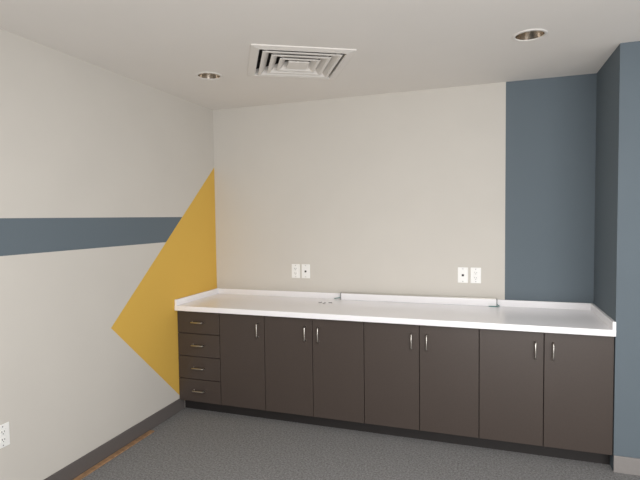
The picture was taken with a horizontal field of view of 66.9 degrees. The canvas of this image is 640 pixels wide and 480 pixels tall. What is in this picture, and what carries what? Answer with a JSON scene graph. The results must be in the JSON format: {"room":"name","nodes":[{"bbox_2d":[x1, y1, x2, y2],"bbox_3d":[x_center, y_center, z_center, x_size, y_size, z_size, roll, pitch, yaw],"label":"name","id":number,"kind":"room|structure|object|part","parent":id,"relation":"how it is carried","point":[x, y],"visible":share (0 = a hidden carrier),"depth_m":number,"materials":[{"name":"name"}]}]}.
{"room":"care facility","nodes":[
{"label":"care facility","id":0,"kind":"room"},
{"bbox_2d":[0,28,216,479],"bbox_3d":[-1.964,0.233,1.623,0.120,2.512,6.170,0,3,19],"label":"wall","id":1,"kind":"structure","parent":0,"point":[107,182],"depth_m":2.97,"materials":[{"name":"paint"}]},
{"bbox_2d":[0,422,9,448],"bbox_3d":[-1.611,0.996,2.458,0.009,0.120,0.076,0,3,19],"label":"wall outlet","id":2,"kind":"object","parent":1,"relation":"attached to","point":[4,428],"visible":1,"depth_m":2.47,"materials":[{"name":"white plastic"}]},
{"bbox_2d":[0,428,5,435],"bbox_3d":[-1.609,0.976,2.456,0.004,0.030,0.034,0,3,19],"label":"socket","id":3,"kind":"object","parent":2,"relation":"attached to","point":[2,430],"depth_m":2.46,"materials":[{"name":"white plastic"}]},
{"bbox_2d":[0,436,6,443],"bbox_3d":[-1.609,1.016,2.458,0.004,0.030,0.034,0,3,19],"label":"socket","id":4,"kind":"object","parent":2,"relation":"attached to","point":[3,439],"depth_m":2.46,"materials":[{"name":"white plastic"}]},
{"bbox_2d":[44,398,184,479],"bbox_3d":[-1.996,1.453,1.342,0.009,0.102,5.500,0,3,19],"label":"baseboard","id":5,"kind":"structure","parent":1,"relation":"attached to","point":[71,471],"depth_m":3.20,"materials":[{"name":"rubber"}]},
{"bbox_2d":[0,0,639,109],"bbox_3d":[0.631,-1.138,0.661,5.643,0.250,6.170,0,3,19],"label":"ceiling","id":6,"kind":"structure","parent":0,"point":[401,45],"depth_m":2.62,"materials":[{"name":"paint"}]},
{"bbox_2d":[196,72,222,79],"bbox_3d":[-0.756,-1.173,3.295,0.180,0.118,0.180,0,3,19],"label":"recessed light","id":7,"kind":"object","parent":6,"relation":"in","point":[202,75],"visible":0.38,"depth_m":3.35,"materials":[{"name":"metal"}]},
{"bbox_2d":[247,44,356,79],"bbox_3d":[-0.142,-1.161,3.056,0.831,0.121,0.831,0,3,19],"label":"ceiling air vent","id":8,"kind":"object","parent":6,"relation":"attached to","point":[280,61],"depth_m":3.01,"materials":[{"name":"white metal"}]},
{"bbox_2d":[512,29,547,41],"bbox_3d":[1.137,-1.165,2.623,0.180,0.118,0.180,0,3,19],"label":"recessed light","id":9,"kind":"object","parent":6,"relation":"in","point":[530,34],"visible":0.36,"depth_m":2.68,"materials":[{"name":"metal"}]},
{"bbox_2d":[81,407,639,479],"bbox_3d":[0.665,1.546,0.788,5.643,0.100,6.170,0,3,19],"label":"floor","id":10,"kind":"structure","parent":0,"point":[192,444],"depth_m":3.08,"materials":[{"name":"carpet"}]},
{"bbox_2d":[73,430,153,479],"bbox_3d":[-1.489,1.427,2.734,0.040,0.008,1.660,0,3,19],"label":"strip","id":11,"kind":"object","parent":10,"relation":"on","point":[84,474],"visible":1,"depth_m":3.13,"materials":[{"name":"brown wood"}]},
{"bbox_2d":[177,311,613,464],"bbox_3d":[0.401,0.955,3.644,3.042,0.818,0.646,0,3,19],"label":"base cabinet","id":12,"kind":"object","parent":10,"relation":"on","point":[536,393],"visible":0.92,"depth_m":3.27,"materials":[{"name":"laminate"}]},
{"bbox_3d":[-0.952,0.646,3.798,0.376,0.177,0.020,0,3,19],"label":"drawer","id":13,"kind":"part","parent":12,"relation":"part of","materials":[{"name":"laminate"}]},
{"bbox_3d":[-0.950,0.827,3.807,0.376,0.177,0.020,0,3,19],"label":"drawer","id":14,"kind":"part","parent":12,"relation":"part of","materials":[{"name":"laminate"}]},
{"bbox_3d":[-0.947,1.009,3.815,0.376,0.177,0.020,0,3,19],"label":"drawer","id":15,"kind":"part","parent":12,"relation":"part of","materials":[{"name":"laminate"}]},
{"bbox_3d":[-0.945,1.190,3.824,0.376,0.177,0.020,0,3,19],"label":"drawer","id":16,"kind":"part","parent":12,"relation":"part of","materials":[{"name":"laminate"}]},
{"bbox_3d":[-0.589,0.919,3.688,0.376,0.722,0.020,0,3,19],"label":"door","id":17,"kind":"part","parent":12,"relation":"part of","materials":[{"name":"laminate"}]},
{"bbox_3d":[-0.229,0.920,3.564,0.376,0.722,0.020,0,3,19],"label":"door","id":18,"kind":"part","parent":12,"relation":"part of","materials":[{"name":"laminate"}]},
{"bbox_3d":[0.130,0.922,3.441,0.376,0.722,0.020,0,3,19],"label":"door","id":19,"kind":"part","parent":12,"relation":"part of","materials":[{"name":"laminate"}]},
{"bbox_3d":[0.490,0.923,3.317,0.376,0.722,0.020,0,3,19],"label":"door","id":20,"kind":"part","parent":12,"relation":"part of","materials":[{"name":"laminate"}]},
{"bbox_2d":[174,288,615,336],"bbox_3d":[0.396,0.503,3.624,3.044,0.087,0.644,0,3,19],"label":"countertop","id":21,"kind":"structure","parent":12,"relation":"on","point":[512,315],"depth_m":3.47,"materials":[{"name":"white stone"}]},
{"bbox_2d":[334,292,498,306],"bbox_3d":[0.725,0.465,3.803,1.289,0.057,0.048,0,3,19],"label":"channel","id":22,"kind":"object","parent":21,"relation":"on","point":[491,302],"visible":1,"depth_m":3.78,"materials":[{"name":"white plastic"}]},
{"bbox_3d":[0.747,0.438,3.807,1.201,0.005,0.014,0,3,19],"label":"metal rail","id":23,"kind":"part","parent":22,"relation":"part of","materials":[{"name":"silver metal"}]},
{"bbox_3d":[0.611,0.680,3.235,0.010,0.110,0.035,0,3,19],"label":"door pull","id":24,"kind":"part","parent":12,"relation":"part of","materials":[{"name":"silver metal"}]},
{"bbox_3d":[0.850,0.924,3.194,0.376,0.722,0.020,0,3,19],"label":"door","id":25,"kind":"part","parent":12,"relation":"part of","materials":[{"name":"laminate"}]},
{"bbox_3d":[1.209,0.925,3.071,0.376,0.722,0.020,0,3,19],"label":"door","id":26,"kind":"part","parent":12,"relation":"part of","materials":[{"name":"laminate"}]},
{"bbox_3d":[1.330,0.682,2.988,0.010,0.110,0.035,0,3,19],"label":"door pull","id":27,"kind":"part","parent":12,"relation":"part of","materials":[{"name":"silver metal"}]},
{"bbox_3d":[1.569,0.927,2.947,0.376,0.722,0.020,0,3,19],"label":"door","id":28,"kind":"part","parent":12,"relation":"part of","materials":[{"name":"laminate"}]},
{"bbox_2d":[213,73,596,302],"bbox_3d":[0.515,0.090,3.967,3.046,2.512,0.120,0,3,19],"label":"wall","id":29,"kind":"structure","parent":0,"point":[398,192],"depth_m":3.79,"materials":[{"name":"paint"}]},
{"bbox_2d":[292,264,299,277],"bbox_3d":[-0.209,0.266,4.156,0.076,0.120,0.009,0,3,19],"label":"wall outlet","id":30,"kind":"object","parent":29,"relation":"attached to","point":[295,267],"visible":1,"depth_m":4.15,"materials":[{"name":"white plastic"}]},
{"bbox_2d":[302,264,309,277],"bbox_3d":[-0.122,0.267,4.126,0.076,0.120,0.010,0,3,19],"label":"data jack plate","id":31,"kind":"object","parent":29,"relation":"attached to","point":[305,267],"visible":1,"depth_m":4.12,"materials":[{"name":"white plastic"}]},
{"bbox_2d":[458,267,467,282],"bbox_3d":[1.095,0.269,3.708,0.076,0.120,0.010,0,3,19],"label":"data jack plate","id":32,"kind":"object","parent":29,"relation":"attached to","point":[462,271],"visible":1,"depth_m":3.71,"materials":[{"name":"white plastic"}]},
{"bbox_2d":[471,267,480,282],"bbox_3d":[1.184,0.269,3.678,0.076,0.120,0.009,0,3,19],"label":"wall outlet","id":33,"kind":"object","parent":29,"relation":"attached to","point":[475,272],"visible":1,"depth_m":3.67,"materials":[{"name":"white plastic"}]},
{"bbox_2d":[594,41,639,469],"bbox_3d":[3.026,0.114,2.777,2.477,2.512,0.742,0,3,19],"label":"wall","id":34,"kind":"structure","parent":0,"point":[617,169],"depth_m":2.84,"materials":[{"name":"blue paint"}]},
{"bbox_2d":[613,455,639,475],"bbox_3d":[2.919,1.336,2.479,2.478,0.102,0.009,0,3,19],"label":"baseboard","id":35,"kind":"structure","parent":34,"relation":"attached to","point":[621,464],"depth_m":2.86,"materials":[{"name":"rubber"}]}
]}

